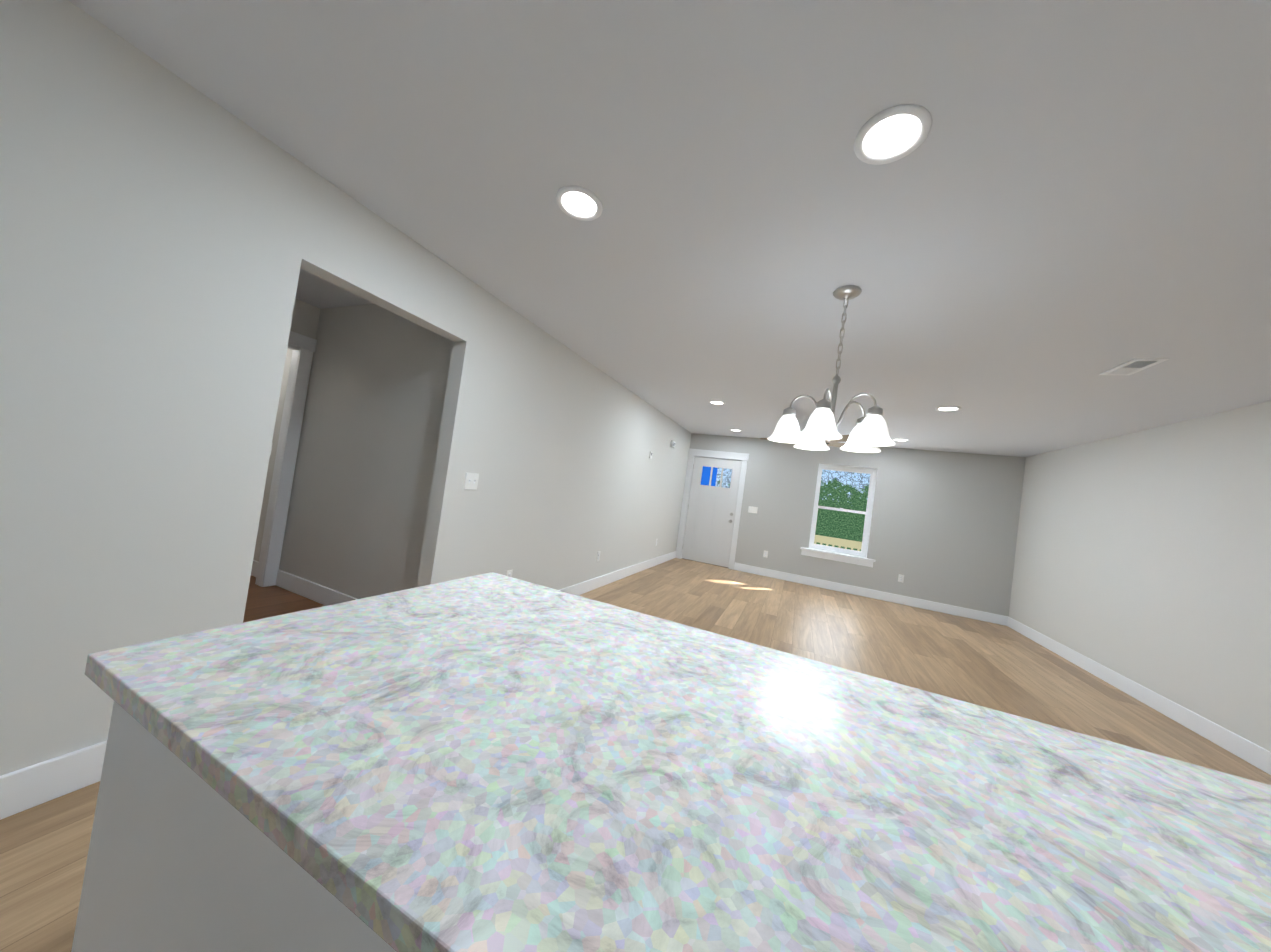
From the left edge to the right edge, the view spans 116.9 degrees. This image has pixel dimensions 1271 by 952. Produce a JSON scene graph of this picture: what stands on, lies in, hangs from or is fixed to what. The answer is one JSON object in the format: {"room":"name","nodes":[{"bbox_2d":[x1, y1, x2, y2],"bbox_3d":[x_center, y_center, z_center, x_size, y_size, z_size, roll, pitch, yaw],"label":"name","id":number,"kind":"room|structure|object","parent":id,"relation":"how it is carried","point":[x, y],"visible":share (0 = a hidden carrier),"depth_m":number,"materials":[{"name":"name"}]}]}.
{"room":"kitchen","nodes":[
{"label":"kitchen","id":0,"kind":"room"},
{"bbox_2d":[279,298,320,565],"bbox_3d":[-3.193,-0.314,2.955,0.100,2.440,1.041,7,-2,23],"label":"wall","id":1,"kind":"structure","parent":0,"point":[305,318],"depth_m":3.36,"materials":[{"name":"white paint"}]},
{"bbox_2d":[255,331,316,586],"bbox_3d":[-3.197,-0.173,2.959,0.121,2.160,1.015,7,-2,23],"label":"door frame","id":2,"kind":"structure","parent":1,"relation":"attached to","point":[302,347],"depth_m":3.34,"materials":[{"name":"white wood"}]},
{"bbox_2d":[0,0,691,775],"bbox_3d":[-0.781,0.034,3.707,0.120,2.440,8.850,7,-2,23],"label":"wall","id":3,"kind":"structure","parent":0,"point":[154,215],"depth_m":1.41,"materials":[{"name":"white paint"}]},
{"bbox_2d":[0,740,106,819],"bbox_3d":[-2.157,0.925,0.619,0.016,0.135,2.249,7,-2,23],"label":"baseboard","id":4,"kind":"structure","parent":3,"relation":"attached to","point":[26,788],"depth_m":1.25,"materials":[{"name":"white wood"}]},
{"bbox_2d":[464,472,478,489],"bbox_3d":[-1.135,0.039,2.716,0.020,0.118,0.118,7,-2,23],"label":"light switch","id":5,"kind":"object","parent":3,"relation":"attached to","point":[471,481],"visible":1,"depth_m":2.71,"materials":[{"name":"white plastic"}]},
{"bbox_2d":[506,569,512,576],"bbox_3d":[-1.034,0.828,3.189,0.008,0.118,0.074,7,-2,23],"label":"electrical outlet","id":6,"kind":"object","parent":3,"relation":"attached to","point":[509,573],"visible":0.4,"depth_m":3.19,"materials":[{"name":"white plastic"}]},
{"bbox_2d":[596,551,600,561],"bbox_3d":[-0.436,0.948,4.600,0.008,0.118,0.074,7,-2,23],"label":"electrical outlet","id":7,"kind":"object","parent":3,"relation":"attached to","point":[598,556],"visible":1,"depth_m":4.59,"materials":[{"name":"white plastic"}]},
{"bbox_2d":[560,551,675,594],"bbox_3d":[-0.289,1.300,5.029,0.016,0.135,5.523,7,-2,23],"label":"baseboard","id":8,"kind":"structure","parent":3,"relation":"attached to","point":[590,585],"depth_m":5.05,"materials":[{"name":"white wood"}]},
{"bbox_2d":[670,440,675,447],"bbox_3d":[0.638,-0.539,6.608,0.042,0.105,0.150,7,-2,23],"label":"door chime","id":9,"kind":"object","parent":3,"relation":"attached to","point":[672,445],"visible":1,"depth_m":6.55,"materials":[{"name":"white plastic"}]},
{"bbox_2d":[253,304,452,598],"bbox_3d":[-2.940,-0.265,3.476,3.700,2.440,0.120,7,-2,23],"label":"wall","id":10,"kind":"structure","parent":0,"point":[364,469],"depth_m":3.06,"materials":[{"name":"white paint"}]},
{"bbox_2d":[251,560,258,576],"bbox_3d":[-3.946,0.769,3.740,1.650,0.135,0.016,7,-2,23],"label":"baseboard","id":11,"kind":"structure","parent":10,"relation":"attached to","point":[254,568],"depth_m":3.50,"materials":[{"name":"white wood"}]},
{"bbox_2d":[275,569,356,605],"bbox_3d":[-2.269,0.976,3.012,1.830,0.135,0.016,7,-2,23],"label":"baseboard","id":12,"kind":"structure","parent":10,"relation":"attached to","point":[318,593],"depth_m":3.16,"materials":[{"name":"white wood"}]},
{"bbox_2d":[0,558,1270,951],"bbox_3d":[-0.376,1.360,3.335,9.110,0.100,9.010,7,-2,23],"label":"floor","id":13,"kind":"structure","parent":0,"point":[44,848],"depth_m":3.46,"materials":[{"name":"brown wood"}]},
{"bbox_2d":[71,572,1270,951],"bbox_3d":[0.181,0.845,0.531,1.910,0.915,0.795,7,-2,23],"label":"kitchen island","id":14,"kind":"object","parent":13,"relation":"on","point":[491,762],"depth_m":0.46,"materials":[{"name":"white stone"}]},
{"bbox_2d":[69,0,1270,456],"bbox_3d":[-0.035,-1.156,3.405,9.110,0.100,9.010,7,-2,23],"label":"ceiling","id":15,"kind":"structure","parent":0,"point":[1043,224],"depth_m":1.44,"materials":[{"name":"white paint"}]},
{"bbox_2d":[556,186,601,220],"bbox_3d":[-0.244,-1.177,1.693,0.202,0.010,0.202,7,-2,23],"label":"recessed light","id":16,"kind":"object","parent":15,"relation":"in","point":[579,203],"visible":1,"depth_m":1.68,"materials":[{"name":"white"}]},
{"bbox_2d":[709,400,724,404],"bbox_3d":[1.020,-0.917,4.882,0.202,0.010,0.202,7,-2,23],"label":"recessed light","id":17,"kind":"object","parent":15,"relation":"in","point":[715,402],"visible":0.98,"depth_m":4.88,"materials":[{"name":"white"}]},
{"bbox_2d":[760,434,849,447],"bbox_3d":[2.366,-0.567,5.272,1.308,0.319,1.308,7,-2,23],"label":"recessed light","id":18,"kind":"object","parent":15,"relation":"hanging from","point":[836,443],"visible":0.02,"depth_m":5.19,"materials":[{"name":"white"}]},
{"bbox_2d":[767,285,894,452],"bbox_3d":[1.060,-0.579,2.076,0.587,0.823,0.598,7,-2,23],"label":"chandelier","id":19,"kind":"object","parent":15,"relation":"hanging from","point":[869,433],"visible":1,"depth_m":2.02,"materials":[{"name":"white glass"}]},
{"bbox_2d":[854,104,931,164],"bbox_3d":[0.792,-1.050,1.210,0.202,0.010,0.202,7,-2,23],"label":"recessed light","id":20,"kind":"object","parent":15,"relation":"in","point":[892,134],"visible":1,"depth_m":1.20,"materials":[{"name":"white"}]},
{"bbox_2d":[892,438,908,440],"bbox_3d":[3.813,-0.518,5.615,0.202,0.010,0.202,7,-2,23],"label":"recessed light","id":21,"kind":"object","parent":15,"relation":"in","point":[898,439],"visible":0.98,"depth_m":5.61,"materials":[{"name":"white"}]},
{"bbox_2d":[935,406,960,411],"bbox_3d":[3.092,-0.664,3.863,0.202,0.010,0.202,7,-2,23],"label":"recessed light","id":22,"kind":"object","parent":15,"relation":"in","point":[948,408],"visible":1,"depth_m":3.86,"materials":[{"name":"white"}]},
{"bbox_2d":[1099,358,1168,374],"bbox_3d":[3.168,-0.693,2.491,0.147,0.008,0.305,7,-2,23],"label":"ceiling vent","id":23,"kind":"object","parent":15,"relation":"in","point":[1133,366],"visible":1,"depth_m":2.47,"materials":[{"name":"white metal"}]},
{"bbox_2d":[700,466,717,485],"bbox_3d":[-0.691,-1.536,16.521,8.150,6.920,5.600,7,-2,23],"label":"sky","id":24,"kind":"structure","parent":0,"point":[705,477],"depth_m":15.78,"materials":[{"name":"blue"}]},
{"bbox_2d":[690,433,1025,615],"bbox_3d":[3.260,0.664,6.675,5.280,2.440,0.160,7,-2,23],"label":"wall","id":25,"kind":"structure","parent":0,"point":[944,528],"depth_m":6.15,"materials":[{"name":"grey paint"}]},
{"bbox_2d":[682,457,741,566],"bbox_3d":[1.419,0.651,7.364,0.904,1.981,0.121,7,-2,23],"label":"front door","id":26,"kind":"structure","parent":25,"relation":"in","point":[709,524],"depth_m":7.37,"materials":[{"name":"white wood"}]},
{"bbox_2d":[676,448,748,569],"bbox_3d":[1.458,0.593,7.428,1.140,2.138,0.190,7,-2,23],"label":"door frame","id":27,"kind":"structure","parent":25,"relation":"attached to","point":[743,457],"depth_m":7.39,"materials":[{"name":"white wood"}]},
{"bbox_2d":[748,506,757,513],"bbox_3d":[2.124,0.611,7.062,0.164,0.118,0.020,7,-2,23],"label":"light switch","id":28,"kind":"object","parent":25,"relation":"attached to","point":[751,509],"visible":1,"depth_m":7.07,"materials":[{"name":"white plastic"}]},
{"bbox_2d":[800,463,876,566],"bbox_3d":[3.458,0.624,6.562,1.110,1.596,0.211,7,-2,23],"label":"double-hung window","id":29,"kind":"structure","parent":25,"relation":"in","point":[867,513],"depth_m":6.52,"materials":[{"name":"white"}]},
{"bbox_2d":[734,562,1007,625],"bbox_3d":[3.566,1.859,6.348,3.875,0.135,0.016,7,-2,23],"label":"baseboard","id":30,"kind":"structure","parent":25,"relation":"attached to","point":[929,605],"depth_m":6.21,"materials":[{"name":"white wood"}]},
{"bbox_2d":[898,574,903,582],"bbox_3d":[4.165,1.607,6.120,0.074,0.118,0.008,7,-2,23],"label":"electrical outlet","id":31,"kind":"object","parent":25,"relation":"attached to","point":[900,578],"visible":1,"depth_m":6.12,"materials":[{"name":"white plastic"}]},
{"bbox_2d":[1009,401,1270,751],"bbox_3d":[3.873,0.606,1.600,0.160,2.440,8.690,7,-2,23],"label":"wall","id":32,"kind":"structure","parent":0,"point":[1142,557],"depth_m":3.32,"materials":[{"name":"white paint"}]},
{"bbox_2d":[1007,616,1270,774],"bbox_3d":[3.638,1.737,1.603,0.016,0.135,8.690,7,-2,23],"label":"baseboard","id":33,"kind":"structure","parent":32,"relation":"attached to","point":[1254,754],"depth_m":3.17,"materials":[{"name":"white wood"}]},
{"label":"outside","id":34,"kind":"structure","parent":0,"visible":0},
{"bbox_2d":[715,468,869,550],"bbox_3d":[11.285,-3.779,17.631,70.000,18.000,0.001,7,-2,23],"label":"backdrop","id":35,"kind":"structure","parent":34,"point":[844,490],"depth_m":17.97,"materials":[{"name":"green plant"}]},
{"label":"ground","id":36,"kind":"structure","parent":34,"visible":0},
{"bbox_2d":[814,535,861,550],"bbox_3d":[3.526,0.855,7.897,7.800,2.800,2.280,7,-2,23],"label":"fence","id":37,"kind":"object","parent":36,"relation":"on","point":[839,542],"depth_m":8.08,"materials":[{"name":"brown wood"}]}
]}

